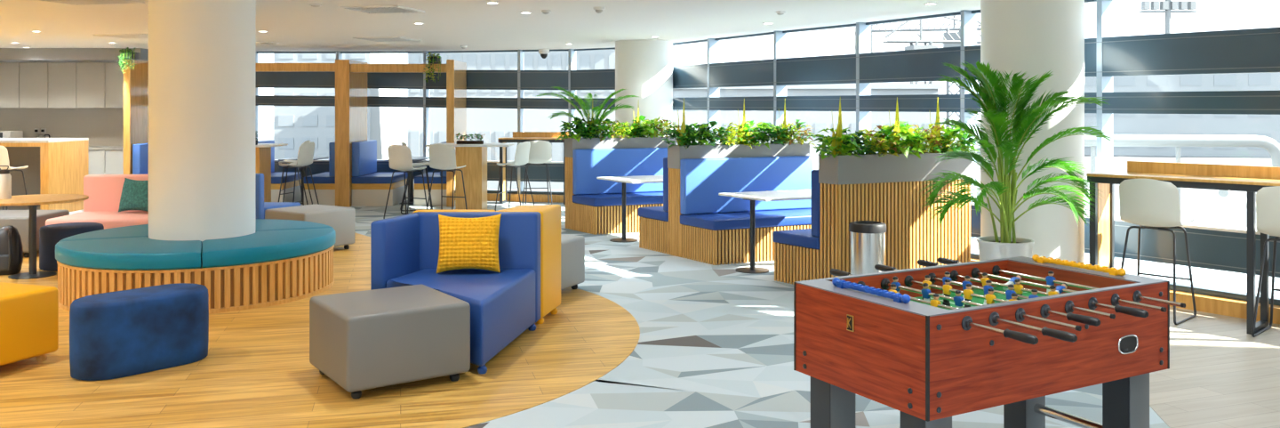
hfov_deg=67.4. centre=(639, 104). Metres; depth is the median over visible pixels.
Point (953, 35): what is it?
tower crane
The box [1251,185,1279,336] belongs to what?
bar stool
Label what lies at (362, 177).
seat cushion
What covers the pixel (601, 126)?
plant
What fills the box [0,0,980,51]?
ceiling
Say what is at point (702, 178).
cushion
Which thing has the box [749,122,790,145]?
plant
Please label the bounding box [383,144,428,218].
bar stool
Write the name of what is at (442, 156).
bar stool
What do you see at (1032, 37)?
column
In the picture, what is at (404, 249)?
sofa
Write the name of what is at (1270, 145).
pipe rail
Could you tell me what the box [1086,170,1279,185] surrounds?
countertop
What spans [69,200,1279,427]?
floor
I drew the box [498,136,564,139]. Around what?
countertop
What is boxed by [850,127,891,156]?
plant
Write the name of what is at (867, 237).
waste bin
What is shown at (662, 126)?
plant
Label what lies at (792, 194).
table
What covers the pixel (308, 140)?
bar stool
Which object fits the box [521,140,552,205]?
bar stool
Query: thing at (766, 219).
seat cushion
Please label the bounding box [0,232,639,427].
floor
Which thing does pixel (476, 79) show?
window
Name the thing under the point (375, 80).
window
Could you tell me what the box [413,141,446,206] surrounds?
bench
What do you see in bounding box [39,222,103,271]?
pouf
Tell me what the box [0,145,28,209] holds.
bar stool
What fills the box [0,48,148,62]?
trim
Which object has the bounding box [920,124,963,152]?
plant
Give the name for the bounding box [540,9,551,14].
sprinkler
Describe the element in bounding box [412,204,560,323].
sofa
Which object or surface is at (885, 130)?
plant
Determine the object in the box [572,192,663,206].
seat cushion
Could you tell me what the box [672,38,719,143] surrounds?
window
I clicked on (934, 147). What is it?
plant
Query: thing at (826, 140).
plant
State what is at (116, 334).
pouf
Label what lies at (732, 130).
plant
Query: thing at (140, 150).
bench
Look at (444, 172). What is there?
cushion
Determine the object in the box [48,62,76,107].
upper cabinet
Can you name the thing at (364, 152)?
cushion
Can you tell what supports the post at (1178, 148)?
on the ground
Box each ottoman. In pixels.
[0,209,69,256]
[0,281,58,365]
[264,204,354,248]
[309,283,470,398]
[560,234,584,289]
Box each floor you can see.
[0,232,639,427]
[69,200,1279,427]
[1149,306,1279,427]
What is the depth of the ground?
27.72 m
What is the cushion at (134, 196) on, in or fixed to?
on the sofa at (104, 191)
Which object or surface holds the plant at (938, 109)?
in the booth at (846, 188)
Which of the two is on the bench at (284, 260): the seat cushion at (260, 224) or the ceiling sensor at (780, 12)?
the seat cushion at (260, 224)
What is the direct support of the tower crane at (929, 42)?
on the ground
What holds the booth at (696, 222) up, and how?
on the floor at (715, 347)
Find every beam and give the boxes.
[255,63,335,71]
[350,64,446,71]
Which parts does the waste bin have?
lid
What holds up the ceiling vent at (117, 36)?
in the ceiling
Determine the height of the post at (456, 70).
2.385 m
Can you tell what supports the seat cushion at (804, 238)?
on the booth at (846, 188)
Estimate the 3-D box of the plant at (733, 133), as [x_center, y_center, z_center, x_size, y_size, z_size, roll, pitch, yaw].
[0.951,0.337,10.791,0.429,0.304,0.395,0,0,41]
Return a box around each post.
[123,59,148,174]
[335,59,367,206]
[446,59,466,206]
[1090,145,1095,172]
[1176,146,1180,210]
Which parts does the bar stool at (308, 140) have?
sled leg, sled leg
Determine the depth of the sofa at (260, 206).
11.04 m
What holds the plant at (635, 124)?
in the booth at (593, 205)
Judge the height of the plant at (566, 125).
0.326 m
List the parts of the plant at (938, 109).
blade, blade, blade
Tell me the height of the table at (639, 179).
0.750 m
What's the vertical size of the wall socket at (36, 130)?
0.090 m
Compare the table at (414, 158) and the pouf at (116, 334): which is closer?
the pouf at (116, 334)
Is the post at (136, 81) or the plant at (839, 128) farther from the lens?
the post at (136, 81)
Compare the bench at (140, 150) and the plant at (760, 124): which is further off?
the bench at (140, 150)
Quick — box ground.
[257,121,1271,228]
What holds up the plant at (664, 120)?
in the booth at (593, 205)
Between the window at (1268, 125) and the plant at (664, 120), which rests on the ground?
the window at (1268, 125)
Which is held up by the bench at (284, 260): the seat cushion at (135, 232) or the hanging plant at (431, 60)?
the seat cushion at (135, 232)
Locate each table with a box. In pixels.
[0,193,88,279]
[255,143,287,201]
[278,156,328,204]
[387,156,429,204]
[425,143,514,208]
[498,131,568,204]
[596,175,663,241]
[718,189,811,272]
[793,254,1185,427]
[1086,160,1279,334]
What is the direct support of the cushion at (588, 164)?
on the booth at (593, 205)
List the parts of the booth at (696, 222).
backing panel, backing panel, backing panel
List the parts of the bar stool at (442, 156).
sled leg, sled leg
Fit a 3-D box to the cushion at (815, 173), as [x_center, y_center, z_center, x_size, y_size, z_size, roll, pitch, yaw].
[2.252,0.883,8.933,1.531,0.600,0.100,0,0,-25]
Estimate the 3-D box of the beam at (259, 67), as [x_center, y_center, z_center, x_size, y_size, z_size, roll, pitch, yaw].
[-6.455,-0.618,15.720,3.000,0.135,0.200,0,0,0]
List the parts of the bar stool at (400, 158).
sled leg, sled leg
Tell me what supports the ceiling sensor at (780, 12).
attached to the ceiling
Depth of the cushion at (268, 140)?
16.64 m
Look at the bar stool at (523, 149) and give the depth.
14.78 m
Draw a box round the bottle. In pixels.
[0,165,11,199]
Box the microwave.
[0,130,23,137]
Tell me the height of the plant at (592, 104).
0.560 m
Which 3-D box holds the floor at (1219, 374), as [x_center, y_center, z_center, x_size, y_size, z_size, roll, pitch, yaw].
[4.235,1.651,3.170,4.370,0.006,12.940,0,0,0]
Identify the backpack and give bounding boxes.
[0,225,23,275]
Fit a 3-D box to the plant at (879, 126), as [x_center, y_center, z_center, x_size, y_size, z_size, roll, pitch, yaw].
[2.229,0.349,8.744,0.509,0.344,0.506,0,0,0]
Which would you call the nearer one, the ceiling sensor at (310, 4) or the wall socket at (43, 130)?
the ceiling sensor at (310, 4)
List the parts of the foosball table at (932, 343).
corner trim, leg, handle, leg, handle, leg, corner trim, handle, leg, handle, rod, rod, rod, rod, rod, leg, handle, rod, leg, rod, handle, rod, handle, leg, handle, leg, corner trim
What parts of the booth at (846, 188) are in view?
backing panel, backing panel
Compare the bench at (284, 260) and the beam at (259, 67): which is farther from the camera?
the beam at (259, 67)
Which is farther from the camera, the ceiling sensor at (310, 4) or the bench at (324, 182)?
the bench at (324, 182)
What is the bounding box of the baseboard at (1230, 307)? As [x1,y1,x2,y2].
[487,192,1279,324]
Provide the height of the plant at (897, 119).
0.560 m
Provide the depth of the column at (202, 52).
8.21 m
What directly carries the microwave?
on the countertop at (90, 147)
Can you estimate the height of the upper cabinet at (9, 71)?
0.800 m
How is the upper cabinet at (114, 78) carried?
attached to the wall
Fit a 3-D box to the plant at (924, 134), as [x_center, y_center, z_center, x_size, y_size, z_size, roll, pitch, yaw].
[2.520,0.336,8.878,0.465,0.305,0.454,0,0,0]
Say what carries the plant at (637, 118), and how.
in the booth at (593, 205)
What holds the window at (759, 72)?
on the baseboard at (1230, 307)
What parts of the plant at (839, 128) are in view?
blade, blade, blade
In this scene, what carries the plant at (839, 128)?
in the booth at (846, 188)
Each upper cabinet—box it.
[0,62,19,107]
[19,62,47,107]
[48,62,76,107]
[76,62,104,107]
[104,62,123,107]
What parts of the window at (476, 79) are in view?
sill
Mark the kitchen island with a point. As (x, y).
(56, 165)
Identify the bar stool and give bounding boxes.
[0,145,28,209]
[278,139,312,204]
[278,141,319,205]
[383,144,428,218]
[400,141,432,214]
[426,144,467,209]
[495,141,535,210]
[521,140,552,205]
[1119,178,1196,324]
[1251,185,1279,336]
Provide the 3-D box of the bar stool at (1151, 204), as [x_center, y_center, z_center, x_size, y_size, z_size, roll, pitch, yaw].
[4.020,1.107,7.491,0.474,1.087,0.448,0,0,-43]
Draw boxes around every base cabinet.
[88,149,105,174]
[104,149,123,174]
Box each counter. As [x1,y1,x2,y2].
[832,277,910,303]
[1032,254,1126,275]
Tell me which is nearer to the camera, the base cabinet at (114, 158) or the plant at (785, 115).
the plant at (785, 115)
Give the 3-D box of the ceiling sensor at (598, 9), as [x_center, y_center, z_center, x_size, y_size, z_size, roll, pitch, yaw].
[-0.397,-0.920,9.327,0.110,0.060,0.110,0,0,0]
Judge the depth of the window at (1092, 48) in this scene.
8.46 m
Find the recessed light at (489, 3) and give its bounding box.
[485,1,499,4]
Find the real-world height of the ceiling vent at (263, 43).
0.024 m
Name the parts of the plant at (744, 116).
blade, blade, blade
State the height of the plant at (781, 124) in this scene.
0.286 m
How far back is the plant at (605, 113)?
12.87 m
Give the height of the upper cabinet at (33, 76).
0.800 m
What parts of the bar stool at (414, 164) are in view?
sled leg, sled leg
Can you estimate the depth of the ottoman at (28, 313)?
6.03 m
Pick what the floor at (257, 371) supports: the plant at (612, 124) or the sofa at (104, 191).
the sofa at (104, 191)
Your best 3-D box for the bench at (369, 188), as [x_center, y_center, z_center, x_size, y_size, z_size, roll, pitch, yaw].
[-4.383,1.130,16.215,0.665,1.040,1.070,0,0,0]
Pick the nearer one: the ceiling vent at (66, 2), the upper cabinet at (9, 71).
the ceiling vent at (66, 2)
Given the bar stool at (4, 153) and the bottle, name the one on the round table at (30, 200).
the bottle
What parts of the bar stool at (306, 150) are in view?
sled leg, mount plate, sled leg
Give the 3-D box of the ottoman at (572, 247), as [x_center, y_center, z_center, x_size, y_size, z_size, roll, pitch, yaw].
[-0.970,1.413,8.457,0.720,0.475,0.740,0,0,25]
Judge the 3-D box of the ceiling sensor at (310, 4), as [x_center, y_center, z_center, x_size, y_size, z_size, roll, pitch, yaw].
[-3.069,-0.938,9.080,0.120,0.024,0.120,0,0,0]
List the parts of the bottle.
lid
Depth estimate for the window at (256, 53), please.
17.09 m
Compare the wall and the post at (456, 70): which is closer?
the post at (456, 70)
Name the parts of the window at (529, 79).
sill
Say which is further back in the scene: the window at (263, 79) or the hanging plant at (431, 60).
the window at (263, 79)
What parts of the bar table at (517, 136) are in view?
leg frame, panel, frame rail, leg frame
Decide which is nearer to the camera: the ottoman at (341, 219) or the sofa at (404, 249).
the sofa at (404, 249)
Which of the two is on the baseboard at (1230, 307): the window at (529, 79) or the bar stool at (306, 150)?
the window at (529, 79)
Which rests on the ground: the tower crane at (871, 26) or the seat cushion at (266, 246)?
the tower crane at (871, 26)
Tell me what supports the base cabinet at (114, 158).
on the floor at (715, 347)
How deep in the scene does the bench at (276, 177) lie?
16.03 m
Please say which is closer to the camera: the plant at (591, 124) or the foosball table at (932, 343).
the foosball table at (932, 343)
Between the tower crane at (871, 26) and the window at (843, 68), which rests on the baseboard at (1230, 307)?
the window at (843, 68)
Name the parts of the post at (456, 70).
panel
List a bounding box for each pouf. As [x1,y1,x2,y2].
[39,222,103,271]
[69,282,208,380]
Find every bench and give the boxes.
[55,218,335,313]
[132,143,148,174]
[257,139,301,201]
[303,141,335,205]
[351,139,407,206]
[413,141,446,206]
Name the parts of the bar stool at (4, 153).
sled leg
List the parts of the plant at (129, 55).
pot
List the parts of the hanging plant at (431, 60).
pot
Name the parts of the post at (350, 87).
panel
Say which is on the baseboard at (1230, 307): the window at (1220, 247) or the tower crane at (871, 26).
the window at (1220, 247)
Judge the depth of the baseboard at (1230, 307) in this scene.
7.65 m
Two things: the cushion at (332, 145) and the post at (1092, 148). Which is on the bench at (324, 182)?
the cushion at (332, 145)
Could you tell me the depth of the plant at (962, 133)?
8.97 m
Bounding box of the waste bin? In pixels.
[848,220,886,274]
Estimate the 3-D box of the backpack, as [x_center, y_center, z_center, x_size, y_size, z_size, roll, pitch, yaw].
[-6.203,1.417,9.335,0.312,0.465,0.289,0,0,-17]
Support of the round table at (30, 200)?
on the floor at (257, 371)
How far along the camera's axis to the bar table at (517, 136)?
16.14 m
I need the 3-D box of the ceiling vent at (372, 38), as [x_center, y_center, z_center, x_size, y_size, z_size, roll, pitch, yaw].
[-3.622,-0.941,13.772,0.700,0.018,0.750,0,0,9]
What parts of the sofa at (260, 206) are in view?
backrest, seat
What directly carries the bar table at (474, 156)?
on the floor at (715, 347)
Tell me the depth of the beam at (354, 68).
15.62 m
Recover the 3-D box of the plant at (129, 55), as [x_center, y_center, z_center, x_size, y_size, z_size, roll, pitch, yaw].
[-7.936,-0.690,14.899,0.321,0.417,0.243,0,0,0]
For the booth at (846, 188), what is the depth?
8.68 m
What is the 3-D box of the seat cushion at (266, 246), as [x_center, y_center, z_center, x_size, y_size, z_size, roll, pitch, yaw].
[-3.157,1.216,8.295,1.131,0.137,1.127,0,0,-24]
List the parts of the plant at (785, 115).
blade, blade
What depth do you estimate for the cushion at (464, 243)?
6.76 m
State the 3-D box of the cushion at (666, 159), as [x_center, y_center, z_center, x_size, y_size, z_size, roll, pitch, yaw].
[1.027,0.883,10.996,1.649,0.600,0.101,0,0,-24]
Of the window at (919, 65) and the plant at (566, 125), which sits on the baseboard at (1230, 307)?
the window at (919, 65)
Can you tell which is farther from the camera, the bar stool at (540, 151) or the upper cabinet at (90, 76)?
the upper cabinet at (90, 76)
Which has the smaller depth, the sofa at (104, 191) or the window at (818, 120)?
the sofa at (104, 191)
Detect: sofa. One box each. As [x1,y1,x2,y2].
[45,174,148,229]
[255,173,300,218]
[370,211,540,374]
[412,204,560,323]
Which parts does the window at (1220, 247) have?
sill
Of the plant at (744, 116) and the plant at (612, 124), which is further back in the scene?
the plant at (612, 124)
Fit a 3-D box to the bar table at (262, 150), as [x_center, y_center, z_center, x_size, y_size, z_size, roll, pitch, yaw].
[-6.200,1.125,14.650,1.400,1.050,0.700,0,0,0]
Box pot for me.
[976,235,1034,260]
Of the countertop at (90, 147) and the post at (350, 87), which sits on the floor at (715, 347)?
the post at (350, 87)
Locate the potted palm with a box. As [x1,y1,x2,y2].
[917,60,1115,260]
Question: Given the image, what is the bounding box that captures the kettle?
[37,133,50,137]
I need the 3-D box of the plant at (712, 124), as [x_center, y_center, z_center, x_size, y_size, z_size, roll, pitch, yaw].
[0.795,0.335,10.728,0.468,0.322,0.462,0,0,-37]
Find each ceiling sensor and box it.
[308,3,322,7]
[593,6,604,13]
[775,10,785,15]
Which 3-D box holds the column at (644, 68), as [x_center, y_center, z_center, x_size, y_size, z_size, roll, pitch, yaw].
[0.060,0.350,14.450,0.872,2.600,0.872,0,0,0]
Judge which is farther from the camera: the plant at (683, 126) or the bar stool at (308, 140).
the bar stool at (308, 140)
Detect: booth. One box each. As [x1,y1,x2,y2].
[564,136,676,234]
[638,142,812,264]
[772,151,972,284]
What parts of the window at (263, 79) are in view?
sill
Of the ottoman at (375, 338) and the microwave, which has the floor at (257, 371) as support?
the ottoman at (375, 338)
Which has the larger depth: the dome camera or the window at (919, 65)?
the dome camera
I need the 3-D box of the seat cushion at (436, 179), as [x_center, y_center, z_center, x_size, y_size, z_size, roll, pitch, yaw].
[-3.422,1.227,16.215,0.555,0.114,1.070,0,0,0]
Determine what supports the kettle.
on the countertop at (90, 147)
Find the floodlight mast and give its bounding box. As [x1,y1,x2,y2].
[1139,0,1196,33]
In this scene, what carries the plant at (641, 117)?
in the booth at (593, 205)
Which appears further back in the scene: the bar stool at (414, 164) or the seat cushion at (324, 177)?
the seat cushion at (324, 177)
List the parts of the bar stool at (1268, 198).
sled leg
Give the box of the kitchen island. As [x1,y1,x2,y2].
[0,137,88,211]
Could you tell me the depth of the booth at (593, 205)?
12.73 m
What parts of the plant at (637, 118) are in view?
blade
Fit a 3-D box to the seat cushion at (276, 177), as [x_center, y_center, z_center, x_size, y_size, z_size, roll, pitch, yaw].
[-6.170,1.227,16.215,0.660,0.114,1.070,0,0,0]
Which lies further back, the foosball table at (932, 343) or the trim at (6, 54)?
the trim at (6, 54)
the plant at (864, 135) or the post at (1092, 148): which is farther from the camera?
the post at (1092, 148)
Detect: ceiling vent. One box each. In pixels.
[36,0,144,5]
[93,33,148,38]
[256,41,279,44]
[338,5,425,14]
[352,36,420,41]
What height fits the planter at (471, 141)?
0.173 m
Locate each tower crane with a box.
[854,25,872,54]
[871,16,980,131]
[882,16,980,83]
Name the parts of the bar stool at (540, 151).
sled leg, sled leg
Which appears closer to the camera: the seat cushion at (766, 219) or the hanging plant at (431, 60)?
the seat cushion at (766, 219)
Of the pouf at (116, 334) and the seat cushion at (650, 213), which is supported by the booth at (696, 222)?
the seat cushion at (650, 213)
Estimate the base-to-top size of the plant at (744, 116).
0.560 m
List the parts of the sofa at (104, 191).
seat, backrest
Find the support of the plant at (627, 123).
in the booth at (593, 205)
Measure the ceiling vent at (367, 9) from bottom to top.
0.018 m
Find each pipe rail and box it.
[1084,134,1279,167]
[1218,189,1246,207]
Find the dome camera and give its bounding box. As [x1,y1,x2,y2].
[538,48,549,58]
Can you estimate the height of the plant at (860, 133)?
0.266 m
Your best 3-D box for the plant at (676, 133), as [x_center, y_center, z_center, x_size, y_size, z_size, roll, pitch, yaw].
[0.442,0.352,10.551,0.429,0.274,0.466,0,0,-24]
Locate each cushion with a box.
[55,236,202,270]
[58,224,148,241]
[117,177,148,212]
[202,227,335,267]
[255,218,333,231]
[257,139,274,172]
[271,172,301,183]
[304,172,335,183]
[328,141,335,175]
[352,139,376,175]
[352,172,407,183]
[413,172,446,183]
[436,213,501,272]
[440,141,446,175]
[572,147,667,194]
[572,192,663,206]
[638,206,668,221]
[663,157,668,211]
[680,155,812,214]
[680,208,811,230]
[772,228,820,248]
[811,169,820,237]
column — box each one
[148,0,255,256]
[615,40,672,136]
[980,0,1084,263]
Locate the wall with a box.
[0,107,123,145]
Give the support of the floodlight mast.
on the ground
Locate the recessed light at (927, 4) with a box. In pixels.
[923,2,937,5]
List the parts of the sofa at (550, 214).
backrest, armrest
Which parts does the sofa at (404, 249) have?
armrest, seat, backrest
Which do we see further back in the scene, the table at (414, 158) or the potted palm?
the table at (414, 158)
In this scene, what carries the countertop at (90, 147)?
on the base cabinet
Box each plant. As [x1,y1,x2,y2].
[117,47,139,72]
[423,52,441,82]
[536,86,638,134]
[555,118,591,142]
[570,121,600,139]
[584,116,617,140]
[586,104,594,135]
[599,119,626,142]
[608,120,635,138]
[619,121,645,137]
[627,114,660,137]
[632,105,639,137]
[640,116,669,137]
[654,119,680,137]
[662,124,701,148]
[676,98,686,145]
[684,122,714,145]
[690,120,732,145]
[710,121,741,145]
[723,123,759,148]
[736,98,745,143]
[736,120,771,148]
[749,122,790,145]
[767,122,799,143]
[776,119,816,146]
[777,98,786,143]
[811,127,862,159]
[826,129,877,155]
[831,96,842,154]
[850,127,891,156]
[862,124,910,156]
[873,120,927,158]
[888,96,899,153]
[898,126,934,153]
[903,123,953,152]
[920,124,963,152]
[929,96,940,152]
[929,124,980,152]
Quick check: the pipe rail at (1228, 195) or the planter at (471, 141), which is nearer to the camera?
the pipe rail at (1228, 195)
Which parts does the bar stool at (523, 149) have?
sled leg, sled leg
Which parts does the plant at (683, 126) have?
blade, blade, blade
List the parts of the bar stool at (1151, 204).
sled leg, mount plate, sled leg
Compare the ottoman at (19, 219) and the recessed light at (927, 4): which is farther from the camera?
the ottoman at (19, 219)
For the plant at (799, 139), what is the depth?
11.07 m
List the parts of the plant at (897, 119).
blade, blade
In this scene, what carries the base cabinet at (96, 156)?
on the floor at (715, 347)
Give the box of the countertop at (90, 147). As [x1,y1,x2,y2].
[88,145,123,149]
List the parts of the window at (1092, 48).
sill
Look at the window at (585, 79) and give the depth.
16.00 m
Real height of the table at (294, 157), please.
0.755 m
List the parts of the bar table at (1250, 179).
leg frame, panel, frame rail, leg frame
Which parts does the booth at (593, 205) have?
backing panel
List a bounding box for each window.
[255,51,257,139]
[255,51,342,175]
[273,53,399,159]
[340,50,430,177]
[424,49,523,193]
[519,48,575,194]
[569,47,615,109]
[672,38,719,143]
[672,83,943,143]
[708,30,787,141]
[775,22,871,151]
[857,9,976,252]
[962,0,1112,258]
[1084,72,1279,157]
[1098,26,1279,305]
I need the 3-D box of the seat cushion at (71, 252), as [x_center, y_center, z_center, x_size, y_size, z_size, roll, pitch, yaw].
[-4.191,1.216,7.831,1.127,0.137,1.131,0,0,-24]
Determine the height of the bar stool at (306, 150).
1.087 m
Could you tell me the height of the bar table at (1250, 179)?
1.190 m
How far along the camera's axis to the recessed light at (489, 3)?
8.90 m
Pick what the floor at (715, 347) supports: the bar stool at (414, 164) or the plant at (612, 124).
the bar stool at (414, 164)
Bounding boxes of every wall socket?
[34,128,39,133]
[40,128,46,133]
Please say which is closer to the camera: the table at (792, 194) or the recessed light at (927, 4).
the recessed light at (927, 4)

